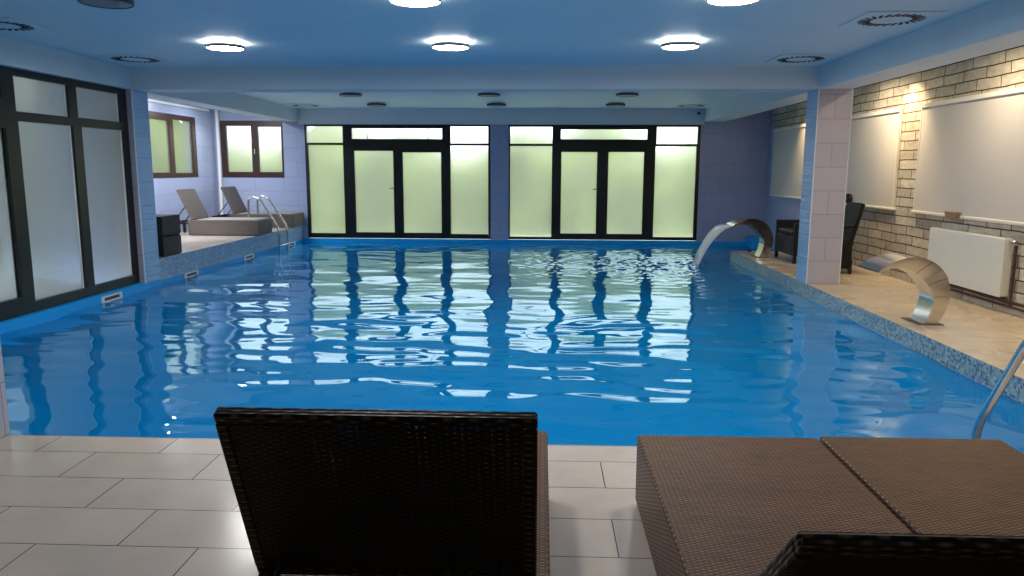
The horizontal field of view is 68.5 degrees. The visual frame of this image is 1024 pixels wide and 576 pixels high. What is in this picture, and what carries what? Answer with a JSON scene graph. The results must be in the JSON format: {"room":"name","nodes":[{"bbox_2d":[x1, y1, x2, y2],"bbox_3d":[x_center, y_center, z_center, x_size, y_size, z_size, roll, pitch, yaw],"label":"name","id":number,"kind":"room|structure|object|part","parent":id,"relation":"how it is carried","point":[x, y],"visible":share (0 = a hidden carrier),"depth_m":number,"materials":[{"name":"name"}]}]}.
{"room":"indoor swimming pool","nodes":[
{"label":"indoor swimming pool","id":0,"kind":"room"},
{"bbox_2d":[148,98,218,230],"bbox_3d":[-5.705,-1.884,12.659,1.660,2.692,6.629,1,9,2],"label":"wall","id":1,"kind":"structure","parent":0,"point":[167,199],"depth_m":14.84,"materials":[{"name":"purple tile"}]},
{"bbox_2d":[149,111,197,177],"bbox_3d":[-6.249,-2.594,13.706,0.115,1.145,2.115,1,9,2],"label":"window","id":2,"kind":"structure","parent":1,"relation":"in","point":[173,137],"depth_m":13.81,"materials":[{"name":"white glass"}]},
{"bbox_3d":[-6.285,-2.508,13.278,0.001,0.930,0.920,1,9,2],"label":"pane","id":3,"kind":"part","parent":2,"relation":"part of","materials":[{"name":"glass"}]},
{"bbox_3d":[-6.245,-2.673,14.238,0.001,0.975,0.770,1,9,2],"label":"pane","id":4,"kind":"part","parent":2,"relation":"part of","materials":[{"name":"green glass"}]},
{"bbox_2d":[148,99,209,111],"bbox_3d":[-6.258,-3.142,12.394,0.050,0.040,5.703,1,9,2],"label":"trim","id":5,"kind":"structure","parent":1,"relation":"attached to","point":[149,100],"depth_m":13.92,"materials":[{"name":"white plastic"}]},
{"bbox_2d":[214,110,223,214],"bbox_3d":[-6.072,-2.506,15.610,0.068,2.392,0.068,1,9,2],"label":"trim","id":6,"kind":"structure","parent":1,"relation":"attached to","point":[215,111],"depth_m":15.57,"materials":[{"name":"white paint"}]},
{"bbox_2d":[159,227,291,258],"bbox_3d":[-5.412,-0.799,12.883,1.748,0.120,6.003,1,9,2],"label":"floor","id":7,"kind":"structure","parent":0,"point":[189,242],"depth_m":12.58,"materials":[{"name":"grey tile"}]},
{"bbox_2d":[158,234,181,256],"bbox_3d":[-4.936,-0.592,10.350,0.545,0.270,0.530,1,9,2],"label":"pouf","id":8,"kind":"object","parent":7,"relation":"on","point":[168,245],"visible":0.47,"depth_m":10.25,"materials":[{"name":"black wicker"}]},
{"bbox_2d":[156,214,180,236],"bbox_3d":[-4.935,-0.860,10.307,0.545,0.270,0.530,1,9,2],"label":"pouf","id":9,"kind":"object","parent":8,"relation":"on","point":[167,224],"visible":0.51,"depth_m":10.24,"materials":[{"name":"black wicker"}]},
{"bbox_3d":[-4.935,-0.990,10.286,0.525,0.008,0.510,1,9,2],"label":"panel","id":10,"kind":"part","parent":9,"relation":"part of","materials":[{"name":"black wicker"}]},
{"bbox_2d":[176,189,271,234],"bbox_3d":[-5.267,-1.373,13.553,1.655,0.806,0.650,1,9,2],"label":"sun lounger","id":11,"kind":"object","parent":7,"relation":"on","point":[199,224],"visible":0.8,"depth_m":13.29,"materials":[{"name":"grey wicker"}]},
{"bbox_3d":[-5.904,-1.192,13.608,0.380,0.030,0.618,1,9,2],"label":"frame","id":12,"kind":"part","parent":11,"relation":"part of","materials":[{"name":"black metal"}]},
{"bbox_3d":[-5.750,-1.513,13.550,0.267,0.533,0.650,1,9,2],"label":"backrest","id":13,"kind":"part","parent":11,"relation":"part of","materials":[{"name":"grey wicker"}]},
{"bbox_3d":[-5.017,-1.248,13.562,1.075,0.014,0.610,1,9,2],"label":"seat","id":14,"kind":"part","parent":11,"relation":"part of","materials":[{"name":"grey fabric"}]},
{"bbox_2d":[159,226,302,280],"bbox_3d":[-4.534,-0.707,12.862,0.012,0.286,6.003,1,9,2],"label":"trim","id":15,"kind":"structure","parent":7,"relation":"attached to","point":[175,265],"depth_m":11.83,"materials":[{"name":"blue tile"}]},
{"bbox_2d":[212,186,303,226],"bbox_3d":[-5.187,-1.662,15.368,1.665,0.806,0.670,1,9,2],"label":"sun lounger","id":16,"kind":"object","parent":7,"relation":"on","point":[292,219],"visible":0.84,"depth_m":15.14,"materials":[{"name":"grey wicker"}]},
{"bbox_3d":[-5.830,-1.481,15.424,0.380,0.030,0.638,1,9,2],"label":"frame","id":17,"kind":"part","parent":16,"relation":"part of","materials":[{"name":"black metal"}]},
{"bbox_3d":[-5.675,-1.801,15.366,0.267,0.533,0.670,1,9,2],"label":"backrest","id":18,"kind":"part","parent":16,"relation":"part of","materials":[{"name":"grey wicker"}]},
{"bbox_3d":[-4.938,-1.536,15.378,1.085,0.014,0.630,1,9,2],"label":"seat","id":19,"kind":"part","parent":16,"relation":"part of","materials":[{"name":"grey fabric"}]},
{"bbox_2d":[247,195,288,251],"bbox_3d":[-4.614,-0.738,14.286,0.635,2.009,0.550,1,9,2],"label":"pool ladder","id":20,"kind":"object","parent":7,"relation":"attached to","point":[258,199],"visible":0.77,"depth_m":14.04,"materials":[{"name":"silver metal"}]},
{"bbox_2d":[213,109,771,240],"bbox_3d":[-0.428,-1.621,15.716,11.468,4.134,0.250,1,9,2],"label":"wall","id":21,"kind":"structure","parent":0,"point":[733,166],"depth_m":15.40,"materials":[{"name":"purple tile"}]},
{"bbox_2d":[147,92,296,120],"bbox_3d":[-4.513,-2.960,12.503,0.011,0.012,6.003,1,9,2],"label":"trim","id":22,"kind":"structure","parent":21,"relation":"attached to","point":[147,92],"depth_m":11.57,"materials":[{"name":"paint"}]},
{"bbox_2d":[220,121,284,177],"bbox_3d":[-5.386,-2.880,15.606,1.305,1.160,0.115,1,9,2],"label":"window","id":23,"kind":"structure","parent":21,"relation":"in","point":[248,148],"depth_m":15.62,"materials":[{"name":"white glass"}]},
{"bbox_3d":[-5.655,-2.889,15.633,0.525,0.938,0.001,1,9,2],"label":"pane","id":24,"kind":"part","parent":23,"relation":"part of","materials":[{"name":"white glass"}]},
{"bbox_3d":[-5.010,-2.874,15.609,0.485,0.921,0.001,1,9,2],"label":"pane","id":25,"kind":"part","parent":23,"relation":"part of","materials":[{"name":"white glass"}]},
{"bbox_2d":[304,124,490,238],"bbox_3d":[-2.361,-2.193,15.579,3.838,2.333,0.139,1,9,2],"label":"glass door","id":26,"kind":"structure","parent":21,"relation":"in","point":[363,181],"depth_m":15.60,"materials":[{"name":"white glass"}]},
{"bbox_3d":[-3.859,-3.167,15.520,0.752,0.335,0.001,1,9,2],"label":"pane","id":27,"kind":"part","parent":26,"relation":"part of","materials":[{"name":"glass"}]},
{"bbox_3d":[-3.852,-2.059,15.696,0.729,1.820,0.001,1,9,2],"label":"pane","id":28,"kind":"part","parent":26,"relation":"part of","materials":[{"name":"glass"}]},
{"bbox_3d":[-2.853,-2.010,15.640,0.910,1.801,0.065,1,9,2],"label":"door","id":29,"kind":"part","parent":26,"relation":"part of","materials":[{"name":"green glass"}]},
{"bbox_3d":[-2.853,-2.002,15.649,0.810,1.680,0.001,1,9,2],"label":"pane","id":30,"kind":"part","parent":26,"relation":"part of","materials":[{"name":"green glass"}]},
{"bbox_3d":[-2.361,-3.172,15.458,1.865,0.215,0.001,1,9,2],"label":"pane","id":31,"kind":"part","parent":26,"relation":"part of","materials":[{"name":"white glass"}]},
{"bbox_3d":[-1.857,-1.985,15.603,0.895,1.771,0.065,1,9,2],"label":"door","id":32,"kind":"part","parent":26,"relation":"part of","materials":[{"name":"glass"}]},
{"bbox_3d":[-1.856,-1.975,15.612,0.795,1.655,0.001,1,9,2],"label":"pane","id":33,"kind":"part","parent":26,"relation":"part of","materials":[{"name":"glass"}]},
{"bbox_3d":[-0.872,-3.135,15.402,0.775,0.340,0.001,1,9,2],"label":"pane","id":34,"kind":"part","parent":26,"relation":"part of","materials":[{"name":"white glass"}]},
{"bbox_3d":[-0.879,-2.027,15.579,0.780,1.815,0.001,1,9,2],"label":"pane","id":35,"kind":"part","parent":26,"relation":"part of","materials":[{"name":"glass"}]},
{"bbox_2d":[509,125,700,240],"bbox_3d":[1.869,-2.151,15.411,3.877,2.333,0.139,1,9,2],"label":"glass door","id":36,"kind":"structure","parent":21,"relation":"in","point":[567,182],"depth_m":15.43,"materials":[{"name":"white glass"}]},
{"bbox_3d":[0.390,-1.987,15.533,0.859,1.860,0.001,1,9,2],"label":"pane","id":37,"kind":"part","parent":36,"relation":"part of","materials":[{"name":"glass"}]},
{"bbox_3d":[0.396,-3.118,15.353,0.863,0.340,0.001,1,9,2],"label":"pane","id":38,"kind":"part","parent":36,"relation":"part of","materials":[{"name":"white glass"}]},
{"bbox_3d":[1.372,-1.955,15.482,0.729,1.664,0.001,1,9,2],"label":"pane","id":39,"kind":"part","parent":36,"relation":"part of","materials":[{"name":"glass"}]},
{"bbox_3d":[1.372,-1.962,15.473,0.829,1.788,0.065,1,9,2],"label":"door","id":40,"kind":"part","parent":36,"relation":"part of","materials":[{"name":"green glass"}]},
{"bbox_3d":[1.871,-3.123,15.291,1.753,0.200,0.001,1,9,2],"label":"pane","id":41,"kind":"part","parent":36,"relation":"part of","materials":[{"name":"white glass"}]},
{"bbox_3d":[2.323,-1.953,15.436,0.822,1.790,0.065,1,9,2],"label":"door","id":42,"kind":"part","parent":36,"relation":"part of","materials":[{"name":"green glass"}]},
{"bbox_3d":[2.324,-1.945,15.444,0.722,1.669,0.001,1,9,2],"label":"pane","id":43,"kind":"part","parent":36,"relation":"part of","materials":[{"name":"glass"}]},
{"bbox_3d":[3.325,-1.965,15.415,0.825,1.845,0.001,1,9,2],"label":"pane","id":44,"kind":"part","parent":36,"relation":"part of","materials":[{"name":"glass"}]},
{"bbox_3d":[3.343,-3.088,15.236,0.824,0.340,0.001,1,9,2],"label":"pane","id":45,"kind":"part","parent":36,"relation":"part of","materials":[{"name":"white glass"}]},
{"bbox_2d":[0,0,996,108],"bbox_3d":[-0.856,-2.250,6.022,11.568,0.150,18.920,1,9,2],"label":"ceiling","id":46,"kind":"structure","parent":0,"point":[273,33],"depth_m":6.79,"materials":[{"name":"blue paint"}]},
{"bbox_2d":[0,17,55,31],"bbox_3d":[-4.358,-2.237,6.401,0.600,0.020,0.600,1,9,2],"label":"ceiling vent","id":47,"kind":"object","parent":46,"relation":"in","point":[7,24],"visible":1,"depth_m":6.46,"materials":[{"name":"white metal"}]},
{"bbox_2d":[77,0,134,8],"bbox_3d":[-2.872,-2.038,5.317,0.360,0.059,0.360,1,9,2],"label":"ceiling lamp","id":48,"kind":"object","parent":46,"relation":"attached to","point":[107,4],"visible":1,"depth_m":5.33,"materials":[{"name":"white plastic"}]},
{"bbox_2d":[94,54,174,62],"bbox_3d":[-4.206,-2.554,8.402,0.600,0.020,0.600,1,9,2],"label":"ceiling vent","id":49,"kind":"object","parent":46,"relation":"in","point":[124,58],"visible":1,"depth_m":8.32,"materials":[{"name":"white metal"}]},
{"bbox_2d":[205,40,244,51],"bbox_3d":[-2.790,-2.355,7.311,0.360,0.059,0.360,1,9,2],"label":"ceiling lamp","id":50,"kind":"object","parent":46,"relation":"attached to","point":[217,45],"visible":1,"depth_m":7.22,"materials":[{"name":"white plastic"}]},
{"bbox_2d":[207,46,242,50],"bbox_3d":[-2.790,-2.331,7.315,0.347,0.010,0.347,1,9,2],"label":"diffuser","id":51,"kind":"object","parent":50,"relation":"attached to","point":[217,48],"depth_m":7.29,"materials":[{"name":"white"}]},
{"bbox_2d":[286,104,324,106],"bbox_3d":[-3.992,-3.531,14.551,0.600,0.020,0.600,1,9,2],"label":"ceiling vent","id":52,"kind":"object","parent":46,"relation":"in","point":[294,105],"visible":1,"depth_m":14.53,"materials":[{"name":"white metal"}]},
{"bbox_2d":[339,92,361,96],"bbox_3d":[-2.593,-3.112,12.077,0.360,0.059,0.360,1,9,2],"label":"ceiling lamp","id":53,"kind":"object","parent":46,"relation":"attached to","point":[343,94],"visible":1,"depth_m":11.99,"materials":[{"name":"white plastic"}]},
{"bbox_2d":[340,95,358,96],"bbox_3d":[-2.593,-3.088,12.081,0.347,0.010,0.347,1,9,2],"label":"diffuser","id":54,"kind":"object","parent":53,"relation":"attached to","point":[340,95],"depth_m":12.03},
{"bbox_2d":[367,102,385,106],"bbox_3d":[-2.515,-3.413,13.972,0.360,0.059,0.360,1,9,2],"label":"ceiling lamp","id":55,"kind":"object","parent":46,"relation":"attached to","point":[373,104],"visible":1,"depth_m":13.87,"materials":[{"name":"white plastic"}]},
{"bbox_2d":[389,0,440,7],"bbox_3d":[-0.673,-2.017,5.230,0.360,0.059,0.360,1,9,2],"label":"ceiling lamp","id":56,"kind":"object","parent":46,"relation":"attached to","point":[404,3],"visible":1,"depth_m":5.27,"materials":[{"name":"white plastic"}]},
{"bbox_2d":[432,40,468,50],"bbox_3d":[-0.591,-2.333,7.224,0.360,0.059,0.360,1,9,2],"label":"ceiling lamp","id":57,"kind":"object","parent":46,"relation":"attached to","point":[443,45],"visible":1,"depth_m":7.13,"materials":[{"name":"white plastic"}]},
{"bbox_2d":[433,45,466,49],"bbox_3d":[-0.592,-2.309,7.228,0.347,0.010,0.347,1,9,2],"label":"diffuser","id":58,"kind":"object","parent":57,"relation":"attached to","point":[437,47],"depth_m":7.19,"materials":[{"name":"white"}]},
{"bbox_2d":[478,92,499,96],"bbox_3d":[-0.365,-3.090,11.989,0.360,0.059,0.360,1,9,2],"label":"ceiling lamp","id":59,"kind":"object","parent":46,"relation":"attached to","point":[482,94],"visible":0.98,"depth_m":11.89,"materials":[{"name":"white plastic"}]},
{"bbox_2d":[480,95,497,96],"bbox_3d":[-0.365,-3.066,11.992,0.347,0.010,0.347,1,9,2],"label":"diffuser","id":60,"kind":"object","parent":59,"relation":"attached to","point":[480,95],"depth_m":12.01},
{"bbox_2d":[487,102,505,106],"bbox_3d":[-0.287,-3.391,13.883,0.360,0.059,0.360,1,9,2],"label":"ceiling lamp","id":61,"kind":"object","parent":46,"relation":"attached to","point":[491,104],"visible":1,"depth_m":13.78,"materials":[{"name":"white plastic"}]},
{"bbox_2d":[0,0,1023,124],"bbox_3d":[-0.629,-2.009,5.997,9.028,0.316,18.815,1,9,2],"label":"ceiling beam","id":62,"kind":"structure","parent":46,"relation":"attached to","point":[998,25],"depth_m":8.98,"materials":[{"name":"paint"}]},
{"bbox_2d":[606,102,625,106],"bbox_3d":[1.901,-3.370,13.797,0.360,0.059,0.360,1,9,2],"label":"ceiling lamp","id":63,"kind":"object","parent":46,"relation":"attached to","point":[610,104],"visible":1,"depth_m":13.70,"materials":[{"name":"white plastic"}]},
{"bbox_2d":[616,92,638,96],"bbox_3d":[1.823,-3.069,11.902,0.360,0.059,0.360,1,9,2],"label":"ceiling lamp","id":64,"kind":"object","parent":46,"relation":"attached to","point":[620,94],"visible":0.98,"depth_m":11.81,"materials":[{"name":"white plastic"}]},
{"bbox_2d":[618,95,636,96],"bbox_3d":[1.823,-3.044,11.906,0.347,0.010,0.347,1,9,2],"label":"diffuser","id":65,"kind":"object","parent":64,"relation":"attached to","point":[618,95],"depth_m":11.86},
{"bbox_2d":[661,39,699,49],"bbox_3d":[1.597,-2.312,7.137,0.360,0.059,0.360,1,9,2],"label":"ceiling lamp","id":66,"kind":"object","parent":46,"relation":"attached to","point":[675,44],"visible":1,"depth_m":7.04,"materials":[{"name":"white plastic"}]},
{"bbox_2d":[662,45,698,49],"bbox_3d":[1.597,-2.288,7.141,0.347,0.010,0.347,1,9,2],"label":"diffuser","id":67,"kind":"object","parent":66,"relation":"attached to","point":[666,47],"depth_m":7.13,"materials":[{"name":"white"}]},
{"bbox_2d":[673,104,709,106],"bbox_3d":[3.404,-3.466,14.307,0.600,0.020,0.600,1,9,2],"label":"ceiling vent","id":68,"kind":"object","parent":46,"relation":"in","point":[677,105],"visible":1,"depth_m":14.20,"materials":[{"name":"white metal"}]},
{"bbox_2d":[706,0,758,5],"bbox_3d":[1.515,-1.995,5.144,0.360,0.059,0.360,1,9,2],"label":"ceiling lamp","id":69,"kind":"object","parent":46,"relation":"attached to","point":[711,2],"visible":1,"depth_m":5.21,"materials":[{"name":"white plastic"}]},
{"bbox_2d":[765,54,838,62],"bbox_3d":[3.152,-2.497,8.209,0.600,0.020,0.600,1,9,2],"label":"ceiling vent","id":70,"kind":"object","parent":46,"relation":"in","point":[783,58],"visible":1,"depth_m":8.14,"materials":[{"name":"white metal"}]},
{"bbox_2d":[839,11,948,26],"bbox_3d":[3.043,-2.152,6.039,0.600,0.020,0.600,1,9,2],"label":"ceiling vent","id":71,"kind":"object","parent":46,"relation":"in","point":[871,18],"visible":1,"depth_m":5.97,"materials":[{"name":"white metal"}]},
{"bbox_2d":[0,251,1023,575],"bbox_3d":[-0.148,0.748,5.074,9.818,0.300,16.168,1,9,2],"label":"floor","id":72,"kind":"structure","parent":0,"point":[70,506],"depth_m":3.19,"materials":[{"name":"grey tile"}]},
{"bbox_2d":[0,341,9,438],"bbox_3d":[-2.820,-0.481,3.557,0.374,2.584,0.382,1,9,2],"label":"column","id":73,"kind":"structure","parent":72,"relation":"on","point":[4,419],"depth_m":3.89,"materials":[{"name":"grey tile"}]},
{"bbox_2d":[213,407,549,575],"bbox_3d":[-0.274,0.613,2.262,0.775,0.849,1.810,1,9,2],"label":"sun lounger","id":74,"kind":"object","parent":72,"relation":"on","point":[406,494],"visible":1,"depth_m":1.80,"materials":[{"name":"brown wicker"}]},
{"bbox_2d":[0,236,979,383],"bbox_3d":[0.044,0.664,9.771,9.808,1.690,12.360,1,9,2],"label":"pool edge","id":75,"kind":"object","parent":72,"relation":"in","point":[55,312],"visible":0.11,"depth_m":14.85,"materials":[{"name":"tile"}]},
{"bbox_2d":[101,291,122,302],"bbox_3d":[-4.690,0.111,8.815,0.016,0.075,0.420,1,9,2],"label":"inlet","id":76,"kind":"object","parent":75,"relation":"attached to","point":[118,295],"visible":1,"depth_m":8.81,"materials":[{"name":"white plastic"}]},
{"bbox_2d":[125,89,159,283],"bbox_3d":[-4.810,-1.271,9.548,0.346,2.399,0.382,1,9,2],"label":"column","id":77,"kind":"structure","parent":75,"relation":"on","point":[136,101],"depth_m":9.48,"materials":[{"name":"grey tile"}]},
{"bbox_3d":[-4.651,-1.240,9.358,0.011,2.398,0.010,1,9,2],"label":"corner trim","id":78,"kind":"part","parent":77,"relation":"part of","materials":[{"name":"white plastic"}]},
{"bbox_2d":[184,270,198,278],"bbox_3d":[-4.607,-0.199,10.819,0.016,0.075,0.420,1,9,2],"label":"inlet","id":79,"kind":"object","parent":75,"relation":"attached to","point":[192,273],"visible":1,"depth_m":10.79,"materials":[{"name":"white plastic"}]},
{"bbox_2d":[244,253,253,260],"bbox_3d":[-4.521,-0.535,12.931,0.016,0.075,0.420,1,9,2],"label":"inlet","id":80,"kind":"object","parent":75,"relation":"attached to","point":[249,256],"visible":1,"depth_m":12.91,"materials":[{"name":"white plastic"}]},
{"bbox_2d":[0,243,1023,452],"bbox_3d":[0.141,0.019,9.763,9.588,0.046,11.942,1,9,2],"label":"pool water","id":81,"kind":"object","parent":75,"relation":"in","point":[608,344],"visible":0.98,"depth_m":6.35,"materials":[{"name":"blue liquid"}]},
{"bbox_2d":[8,435,1023,453],"bbox_3d":[-0.751,0.996,3.891,8.291,0.416,0.026,1,9,2],"label":"trim","id":82,"kind":"structure","parent":75,"relation":"attached to","point":[8,435],"depth_m":3.90,"materials":[{"name":"beige tile"}]},
{"bbox_2d":[726,217,772,257],"bbox_3d":[3.801,-0.813,12.067,0.688,0.615,0.470,1,9,2],"label":"spout","id":83,"kind":"object","parent":72,"relation":"on","point":[763,231],"visible":1,"depth_m":11.91,"materials":[{"name":"silver metal"}]},
{"bbox_2d":[692,223,731,266],"bbox_3d":[3.211,-0.654,12.117,0.560,0.743,0.420,1,9,2],"label":"water","id":84,"kind":"object","parent":83,"relation":"attached to","point":[718,229],"visible":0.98,"depth_m":12.04,"materials":[{"name":"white liquid"}]},
{"bbox_2d":[774,219,799,263],"bbox_3d":[4.529,-0.813,11.556,0.680,0.780,0.930,1,9,2],"label":"armchair","id":85,"kind":"object","parent":72,"relation":"on","point":[787,230],"visible":0.45,"depth_m":11.57,"materials":[{"name":"black wicker"}]},
{"bbox_3d":[4.529,-0.680,11.577,0.680,0.290,0.750,1,9,2],"label":"seat","id":86,"kind":"part","parent":85,"relation":"part of","materials":[{"name":"black wicker"}]},
{"bbox_2d":[779,227,792,235],"bbox_3d":[4.475,-0.863,11.550,0.550,0.080,0.690,1,9,2],"label":"cushion","id":87,"kind":"object","parent":85,"relation":"on","point":[783,231],"depth_m":11.62,"materials":[{"name":"black fabric"}]},
{"bbox_3d":[4.546,-0.844,11.976,0.680,0.490,0.090,1,9,2],"label":"armrest","id":88,"kind":"part","parent":85,"relation":"part of","materials":[{"name":"black wicker"}]},
{"bbox_3d":[4.201,-0.447,11.187,0.044,0.170,0.044,1,9,2],"label":"leg","id":89,"kind":"part","parent":85,"relation":"part of","materials":[{"name":"black wicker"}]},
{"bbox_3d":[4.512,-0.713,11.147,0.680,0.490,0.090,1,9,2],"label":"armrest","id":90,"kind":"part","parent":85,"relation":"part of","materials":[{"name":"black wicker"}]},
{"bbox_2d":[796,89,853,283],"bbox_3d":[3.811,-1.223,9.201,0.403,2.324,0.382,1,9,2],"label":"column","id":91,"kind":"structure","parent":72,"relation":"on","point":[829,111],"depth_m":9.05,"materials":[{"name":"grey tile"}]},
{"bbox_2d":[635,435,1023,575],"bbox_3d":[0.845,0.659,2.097,0.736,0.818,2.000,1,9,2],"label":"sun lounger","id":92,"kind":"object","parent":72,"relation":"on","point":[707,505],"visible":1,"depth_m":2.36,"materials":[{"name":"brown wicker"}]},
{"bbox_3d":[0.818,0.594,1.436,0.719,0.034,0.663,1,-36,2],"label":"backrest","id":93,"kind":"part","parent":92,"relation":"part of","materials":[{"name":"wicker"}]},
{"bbox_3d":[0.818,0.604,1.429,0.659,0.004,0.603,1,-36,2],"label":"woven panel","id":94,"kind":"part","parent":92,"relation":"part of","materials":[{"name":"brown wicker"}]},
{"bbox_2d":[841,202,864,273],"bbox_3d":[4.401,-0.692,10.248,0.550,0.950,0.480,1,9,2],"label":"wicker chair","id":95,"kind":"object","parent":72,"relation":"on","point":[853,210],"visible":0.26,"depth_m":10.06,"materials":[{"name":"black wicker"}]},
{"bbox_3d":[4.346,-0.638,10.259,0.440,0.080,0.480,1,9,2],"label":"seat","id":96,"kind":"part","parent":95,"relation":"part of","materials":[{"name":"black wicker"}]},
{"bbox_2d":[845,193,851,202],"bbox_3d":[4.945,-1.322,11.068,0.094,0.140,0.221,1,9,2],"label":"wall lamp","id":97,"kind":"object","parent":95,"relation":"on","point":[848,196],"visible":0.67,"depth_m":10.99,"materials":[{"name":"black metal"}]},
{"bbox_3d":[4.531,-0.286,10.089,0.040,0.200,0.040,1,9,2],"label":"leg","id":98,"kind":"part","parent":95,"relation":"part of","materials":[{"name":"black wicker"}]},
{"bbox_3d":[4.350,-0.739,10.020,0.445,0.195,0.040,1,9,2],"label":"armrest","id":99,"kind":"part","parent":95,"relation":"part of","materials":[{"name":"black wicker"}]},
{"bbox_3d":[4.589,-0.917,10.204,0.175,0.490,0.480,1,9,2],"label":"backrest","id":100,"kind":"part","parent":95,"relation":"part of","materials":[{"name":"black wicker"}]},
{"bbox_2d":[730,251,1023,403],"bbox_3d":[4.229,0.184,8.289,1.337,0.164,9.314,1,9,2],"label":"pool edge","id":101,"kind":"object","parent":72,"relation":"attached to","point":[988,375],"depth_m":6.73,"materials":[{"name":"blue tile"}]},
{"bbox_2d":[857,253,949,324],"bbox_3d":[3.609,0.004,6.925,0.688,0.615,0.470,1,9,2],"label":"spout","id":102,"kind":"object","parent":72,"relation":"on","point":[931,280],"visible":1,"depth_m":6.79,"materials":[{"name":"silver metal"}]},
{"bbox_3d":[3.790,0.308,6.951,0.230,0.007,0.330,1,9,2],"label":"plate","id":103,"kind":"part","parent":102,"relation":"part of","materials":[{"name":"silver metal"}]},
{"bbox_2d":[819,436,1023,535],"bbox_3d":[1.589,0.673,2.013,0.730,0.821,2.150,1,9,2],"label":"sun lounger","id":104,"kind":"object","parent":72,"relation":"on","point":[931,485],"visible":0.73,"depth_m":2.66,"materials":[{"name":"brown wicker"}]},
{"bbox_2d":[971,340,1023,438],"bbox_3d":[2.625,1.080,3.628,0.600,1.816,0.635,1,9,2],"label":"pool ladder","id":105,"kind":"object","parent":72,"relation":"attached to","point":[1018,356],"visible":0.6,"depth_m":3.67,"materials":[{"name":"silver metal"}]},
{"bbox_2d":[765,45,1023,317],"bbox_3d":[4.928,-0.069,6.079,0.270,4.134,18.820,1,9,2],"label":"wall","id":106,"kind":"structure","parent":0,"point":[879,231],"depth_m":9.32,"materials":[{"name":"stone"}]},
{"bbox_2d":[769,124,805,198],"bbox_3d":[5.108,-2.296,13.734,0.059,1.300,2.400,1,9,2],"label":"roller blind","id":107,"kind":"object","parent":106,"relation":"attached to","point":[788,142],"visible":0.56,"depth_m":13.92,"materials":[{"name":"white fabric"}]},
{"bbox_3d":[5.109,-1.672,13.833,0.054,0.035,2.400,1,9,2],"label":"sill rail","id":108,"kind":"part","parent":107,"relation":"part of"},
{"bbox_2d":[845,108,902,210],"bbox_3d":[4.988,-1.834,10.823,0.059,1.300,2.420,1,9,2],"label":"roller blind","id":109,"kind":"object","parent":106,"relation":"attached to","point":[875,137],"visible":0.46,"depth_m":10.26,"materials":[{"name":"white fabric"}]},
{"bbox_3d":[4.989,-1.209,10.922,0.054,0.035,2.420,1,9,2],"label":"sill rail","id":110,"kind":"part","parent":109,"relation":"part of","materials":[{"name":"white plastic"}]},
{"bbox_2d":[944,211,961,217],"bbox_3d":[4.823,-0.802,8.237,0.060,0.066,0.260,1,9,2],"label":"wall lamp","id":111,"kind":"object","parent":106,"relation":"attached to","point":[949,214],"visible":1,"depth_m":8.19,"materials":[{"name":"brown ceramic"}]},
{"bbox_2d":[911,87,1023,225],"bbox_3d":[4.848,-1.292,7.413,0.059,1.300,3.490,1,9,2],"label":"roller blind","id":112,"kind":"object","parent":106,"relation":"attached to","point":[970,157],"visible":1,"depth_m":7.90,"materials":[{"name":"white fabric"}]},
{"bbox_3d":[4.848,-0.668,7.512,0.054,0.035,3.490,1,9,2],"label":"sill rail","id":113,"kind":"part","parent":112,"relation":"part of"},
{"bbox_2d":[927,227,1018,296],"bbox_3d":[4.837,-0.294,7.967,0.091,0.575,1.530,1,9,2],"label":"radiator","id":114,"kind":"object","parent":106,"relation":"attached to","point":[982,263],"visible":0.84,"depth_m":7.79,"materials":[{"name":"white metal"}]},
{"bbox_2d":[936,228,1010,238],"bbox_3d":[4.843,-0.583,7.972,0.080,0.006,1.410,1,9,2],"label":"grille","id":115,"kind":"object","parent":114,"relation":"attached to","point":[939,230],"depth_m":7.95,"materials":[{"name":"white metal"}]},
{"bbox_2d":[949,245,1023,311],"bbox_3d":[4.818,-0.076,6.984,0.032,0.638,4.200,1,9,2],"label":"pipe","id":116,"kind":"object","parent":106,"relation":"attached to","point":[1009,301],"visible":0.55,"depth_m":7.32,"materials":[{"name":"brown metal"}]},
{"bbox_3d":[-5.123,-0.433,3.203,0.200,2.584,12.441,1,9,2],"label":"wall","id":117,"kind":"structure","parent":0,"visible":0},
{"bbox_2d":[0,66,139,320],"bbox_3d":[-4.866,-0.775,6.381,0.075,2.377,6.041,1,9,2],"label":"window","id":118,"kind":"structure","parent":117,"relation":"in","point":[68,227],"depth_m":8.03,"materials":[{"name":"frosted glass"},{"name":"black metal"}]},
{"bbox_3d":[-4.861,-0.630,6.733,0.001,1.626,1.050,1,9,2],"label":"pane","id":119,"kind":"part","parent":118,"relation":"part of","materials":[{"name":"white glass"}]},
{"bbox_3d":[-4.849,-0.615,6.735,0.065,1.786,1.160,1,9,2],"label":"door","id":120,"kind":"part","parent":118,"relation":"part of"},
{"bbox_3d":[-4.826,-1.944,7.672,0.001,0.336,0.842,1,9,2],"label":"pane","id":121,"kind":"part","parent":118,"relation":"part of","materials":[{"name":"white glass"}]},
{"bbox_3d":[-4.829,-0.813,7.875,0.001,1.780,0.865,1,9,2],"label":"pane","id":122,"kind":"part","parent":118,"relation":"part of","materials":[{"name":"white glass"}]},
{"bbox_3d":[-4.786,-2.103,8.652,0.001,0.331,0.855,1,9,2],"label":"pane","id":123,"kind":"part","parent":118,"relation":"part of","materials":[{"name":"white glass"}]},
{"bbox_3d":[-4.788,-0.972,8.872,0.001,1.780,0.845,1,9,2],"label":"pane","id":124,"kind":"part","parent":118,"relation":"part of","materials":[{"name":"white glass"}]},
{"label":"outside","id":125,"kind":"structure","parent":0,"visible":0},
{"bbox_2d":[404,238,689,240],"bbox_3d":[1.536,-4.064,37.759,80.000,0.150,44.080,1,9,2],"label":"ground","id":126,"kind":"structure","parent":125,"point":[404,238],"depth_m":19.70,"materials":[{"name":"blue tile"}]}
]}

